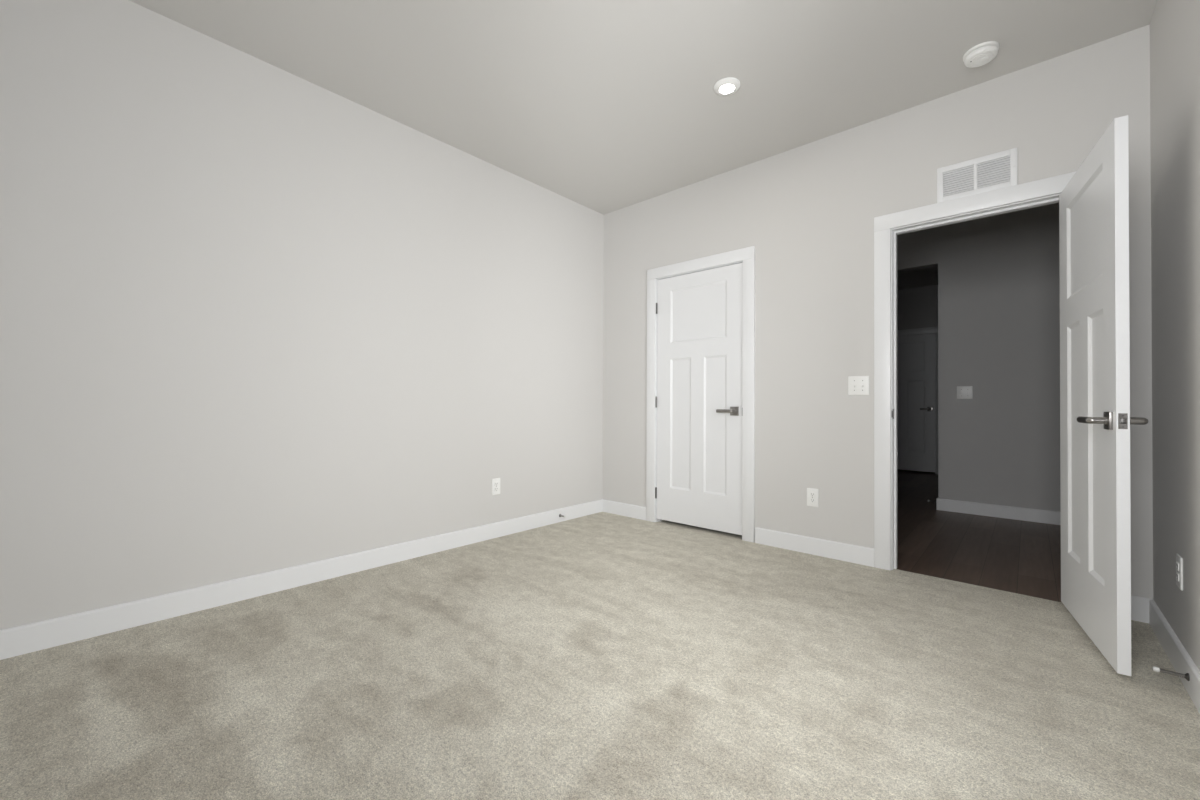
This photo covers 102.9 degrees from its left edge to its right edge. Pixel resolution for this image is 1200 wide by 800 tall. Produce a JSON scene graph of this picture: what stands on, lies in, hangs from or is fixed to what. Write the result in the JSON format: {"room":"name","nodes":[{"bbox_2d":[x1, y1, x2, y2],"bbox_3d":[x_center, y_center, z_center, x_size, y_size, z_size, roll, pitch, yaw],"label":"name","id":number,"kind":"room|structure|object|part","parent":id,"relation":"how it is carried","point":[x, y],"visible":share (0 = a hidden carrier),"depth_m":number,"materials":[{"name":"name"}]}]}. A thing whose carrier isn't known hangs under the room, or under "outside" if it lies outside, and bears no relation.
{"room":"empty bedroom","nodes":[
{"label":"empty bedroom","id":0,"kind":"room"},
{"bbox_2d":[0,0,603,629],"bbox_3d":[-1.375,-0.357,2.946,0.120,2.763,4.070,0,-1,42],"label":"wall","id":1,"kind":"structure","parent":0,"point":[256,317],"depth_m":2.40,"materials":[{"name":"white paint"}]},
{"bbox_2d":[0,499,601,659],"bbox_3d":[-1.291,0.951,2.933,0.014,0.114,3.922,0,-1,42],"label":"baseboard","id":2,"kind":"structure","parent":1,"relation":"attached to","point":[32,637],"depth_m":2.37,"materials":[{"name":"white paint"}]},
{"bbox_2d":[492,478,499,494],"bbox_3d":[-0.765,0.638,3.525,0.009,0.120,0.074,0,-1,42],"label":"wall outlet","id":3,"kind":"object","parent":1,"relation":"attached to","point":[495,482],"visible":1,"depth_m":3.52,"materials":[{"name":"white plastic"}]},
{"bbox_2d":[494,482,497,490],"bbox_3d":[-0.763,0.638,3.523,0.004,0.068,0.034,0,-1,42],"label":"receptacle","id":4,"kind":"object","parent":3,"relation":"attached to","point":[495,483],"depth_m":3.52,"materials":[{"name":"white plastic"}]},
{"bbox_2d":[0,469,1199,799],"bbox_3d":[2.559,1.060,3.644,4.800,0.060,10.150,0,-1,42],"label":"floor","id":5,"kind":"structure","parent":0,"point":[601,655],"depth_m":1.67,"materials":[{"name":"beige carpet"}]},
{"bbox_2d":[129,0,1156,289],"bbox_3d":[2.755,-1.759,3.963,4.920,0.100,11.070,0,-1,42],"label":"ceiling","id":6,"kind":"structure","parent":0,"point":[604,106],"depth_m":2.45,"materials":[{"name":"white paint"}]},
{"bbox_2d":[714,77,739,95],"bbox_3d":[0.700,-1.723,2.638,0.143,0.018,0.143,0,-1,42],"label":"recessed light","id":7,"kind":"object","parent":6,"relation":"in","point":[729,85],"visible":1,"depth_m":2.62,"materials":[{"name":"white plastic"}]},
{"bbox_2d":[963,41,998,67],"bbox_3d":[1.889,-1.705,2.372,0.142,0.046,0.142,0,-1,22],"label":"smoke detector","id":8,"kind":"object","parent":6,"relation":"attached to","point":[983,53],"visible":1,"depth_m":2.35,"materials":[{"name":"white plastic"}]},
{"bbox_2d":[602,25,1152,598],"bbox_3d":[1.810,-0.342,2.904,4.920,2.763,0.120,0,-1,42],"label":"wall","id":9,"kind":"structure","parent":0,"point":[808,211],"depth_m":3.08,"materials":[{"name":"white paint"}]},
{"bbox_2d":[655,263,742,534],"bbox_3d":[0.771,-0.009,3.774,0.772,2.001,0.165,0,-1,42],"label":"door","id":10,"kind":"structure","parent":9,"relation":"in","point":[698,402],"depth_m":3.74,"materials":[{"name":"white paint"}]},
{"bbox_3d":[0.659,0.191,3.871,0.164,1.031,0.015,0,-1,42],"label":"panel","id":11,"kind":"part","parent":10,"relation":"part of","materials":[{"name":"white paint"}]},
{"bbox_3d":[0.778,-0.686,3.777,0.472,0.407,0.015,0,-1,42],"label":"panel","id":12,"kind":"part","parent":10,"relation":"part of","materials":[{"name":"white paint"}]},
{"bbox_3d":[0.889,0.190,3.666,0.164,1.031,0.015,0,-1,42],"label":"panel","id":13,"kind":"part","parent":10,"relation":"part of","materials":[{"name":"white paint"}]},
{"bbox_3d":[0.937,0.082,3.553,0.134,0.032,0.059,0,-1,42],"label":"handle","id":14,"kind":"part","parent":10,"relation":"part of","materials":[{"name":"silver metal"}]},
{"bbox_2d":[646,246,754,542],"bbox_3d":[0.795,-0.041,3.798,0.951,2.135,0.138,0,-1,42],"label":"door frame","id":15,"kind":"structure","parent":9,"relation":"attached to","point":[746,256],"depth_m":3.49,"materials":[{"name":"white paint"}]},
{"bbox_2d":[807,488,817,506],"bbox_3d":[1.407,0.645,3.165,0.074,0.120,0.009,0,-1,42],"label":"wall outlet","id":16,"kind":"object","parent":9,"relation":"attached to","point":[812,494],"visible":1,"depth_m":3.16,"materials":[{"name":"white plastic"}]},
{"bbox_2d":[810,492,814,502],"bbox_3d":[1.405,0.645,3.163,0.034,0.068,0.004,0,-1,42],"label":"receptacle","id":17,"kind":"object","parent":16,"relation":"attached to","point":[812,494],"depth_m":3.16,"materials":[{"name":"white plastic"}]},
{"bbox_2d":[848,376,868,394],"bbox_3d":[1.612,-0.091,2.984,0.118,0.118,0.020,0,-1,42],"label":"light switch","id":18,"kind":"object","parent":9,"relation":"attached to","point":[857,385],"visible":1,"depth_m":2.99,"materials":[{"name":"white plastic"}]},
{"bbox_2d":[602,499,1152,622],"bbox_3d":[1.264,0.967,3.286,3.349,0.114,0.014,0,-1,42],"label":"baseboard","id":19,"kind":"structure","parent":9,"relation":"attached to","point":[851,553],"depth_m":3.15,"materials":[{"name":"white paint"}]},
{"bbox_2d":[874,172,1075,570],"bbox_3d":[2.074,-0.048,2.651,0.955,2.141,0.138,0,-1,42],"label":"door frame","id":20,"kind":"structure","parent":9,"relation":"attached to","point":[1046,191],"depth_m":2.87,"materials":[{"name":"white paint"}]},
{"bbox_2d":[937,147,1017,202],"bbox_3d":[2.052,-1.220,2.612,0.345,0.198,0.010,0,-1,42],"label":"air vent","id":21,"kind":"object","parent":9,"relation":"in","point":[995,171],"visible":1,"depth_m":2.61,"materials":[{"name":"white metal"}]},
{"bbox_2d":[1059,115,1148,675],"bbox_3d":[2.090,-0.017,2.042,0.165,2.010,0.782,0,-1,33],"label":"door","id":22,"kind":"structure","parent":9,"relation":"in","point":[1095,419],"depth_m":1.92,"materials":[{"name":"white paint"}]},
{"bbox_3d":[2.172,0.185,2.169,0.015,1.040,0.164,0,-1,33],"label":"panel","id":23,"kind":"part","parent":22,"relation":"part of","materials":[{"name":"white paint"}]},
{"bbox_3d":[2.093,-0.698,2.048,0.015,0.407,0.472,0,-1,33],"label":"panel","id":24,"kind":"part","parent":22,"relation":"part of","materials":[{"name":"white paint"}]},
{"bbox_3d":[1.900,0.078,1.846,0.059,0.032,0.134,0,-1,33],"label":"handle","id":25,"kind":"part","parent":22,"relation":"part of","materials":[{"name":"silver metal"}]},
{"bbox_3d":[2.005,0.182,1.910,0.015,1.040,0.164,0,-1,33],"label":"panel","id":26,"kind":"part","parent":22,"relation":"part of","materials":[{"name":"white paint"}]},
{"bbox_3d":[1.882,0.076,1.721,0.024,0.057,0.002,0,-1,33],"label":"latch plate","id":27,"kind":"part","parent":22,"relation":"part of","materials":[{"name":"silver metal"}]},
{"bbox_3d":[1.989,0.077,1.788,0.059,0.032,0.134,0,-1,33],"label":"handle","id":28,"kind":"part","parent":22,"relation":"part of","materials":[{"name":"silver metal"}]},
{"bbox_2d":[897,285,937,474],"bbox_3d":[4.623,-0.288,7.225,1.700,2.763,0.120,0,-1,42],"label":"wall","id":29,"kind":"structure","parent":0,"point":[917,307],"depth_m":7.08,"materials":[{"name":"grey paint"}]},
{"bbox_2d":[897,334,935,471],"bbox_3d":[4.548,0.042,7.189,0.815,2.013,0.100,0,-1,42],"label":"door","id":30,"kind":"structure","parent":29,"relation":"in","point":[916,354],"depth_m":7.08,"materials":[{"name":"white paint"}]},
{"bbox_3d":[4.573,-0.640,7.220,0.525,0.407,0.015,0,-1,42],"label":"panel","id":31,"kind":"part","parent":30,"relation":"part of","materials":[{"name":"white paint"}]},
{"bbox_3d":[4.694,0.242,7.099,0.190,1.043,0.015,0,-1,42],"label":"panel","id":32,"kind":"part","parent":30,"relation":"part of","materials":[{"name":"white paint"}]},
{"bbox_2d":[897,327,937,473],"bbox_3d":[4.591,0.010,7.237,1.003,2.136,0.138,0,-1,42],"label":"door frame","id":33,"kind":"structure","parent":29,"relation":"attached to","point":[929,330],"depth_m":6.91,"materials":[{"name":"white paint"}]},
{"bbox_2d":[897,568,1060,601],"bbox_3d":[2.074,1.045,2.646,0.803,0.046,0.035,0,-1,42],"label":"threshold","id":34,"kind":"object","parent":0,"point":[897,568],"depth_m":2.62,"materials":[{"name":"brown wood"}]},
{"bbox_2d":[897,203,1060,511],"bbox_3d":[3.957,-0.322,4.010,3.200,2.763,0.120,0,-1,42],"label":"wall","id":35,"kind":"structure","parent":0,"point":[999,275],"depth_m":4.28,"materials":[{"name":"grey paint"}]},
{"bbox_2d":[957,386,972,398],"bbox_3d":[3.379,-0.069,4.431,0.118,0.118,0.020,0,-1,42],"label":"light switch","id":36,"kind":"object","parent":35,"relation":"attached to","point":[963,392],"visible":1,"depth_m":4.43,"materials":[{"name":"white plastic"}]},
{"bbox_2d":[936,498,1060,524],"bbox_3d":[4.112,0.991,3.764,2.408,0.112,0.014,0,-1,42],"label":"baseboard","id":37,"kind":"structure","parent":35,"relation":"attached to","point":[992,510],"depth_m":4.25,"materials":[{"name":"white paint"}]},
{"bbox_2d":[1150,0,1199,670],"bbox_3d":[1.208,-0.367,0.631,0.120,2.763,4.070,0,-1,42],"label":"wall","id":38,"kind":"structure","parent":0,"point":[1174,24],"depth_m":1.81,"materials":[{"name":"white paint"}]},
{"bbox_2d":[1152,666,1189,680],"bbox_3d":[1.984,0.948,1.663,0.083,0.026,0.026,0,-1,42],"label":"door stop","id":39,"kind":"object","parent":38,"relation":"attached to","point":[1186,676],"visible":1,"depth_m":1.66,"materials":[{"name":"silver metal"}]},
{"bbox_2d":[1149,600,1199,713],"bbox_3d":[1.192,0.943,0.708,0.014,0.114,3.922,0,-1,42],"label":"baseboard","id":40,"kind":"structure","parent":38,"relation":"attached to","point":[1177,654],"depth_m":1.78,"materials":[{"name":"white paint"}]},
{"bbox_2d":[1176,554,1182,590],"bbox_3d":[2.154,0.639,1.779,0.009,0.120,0.074,0,-1,42],"label":"wall outlet","id":41,"kind":"object","parent":38,"relation":"attached to","point":[1179,560],"visible":1,"depth_m":1.76,"materials":[{"name":"white plastic"}]},
{"bbox_2d":[1176,561,1178,581],"bbox_3d":[2.152,0.639,1.781,0.004,0.068,0.034,0,-1,42],"label":"receptacle","id":42,"kind":"object","parent":41,"relation":"attached to","point":[1177,562],"depth_m":1.78,"materials":[{"name":"white plastic"}]}
]}

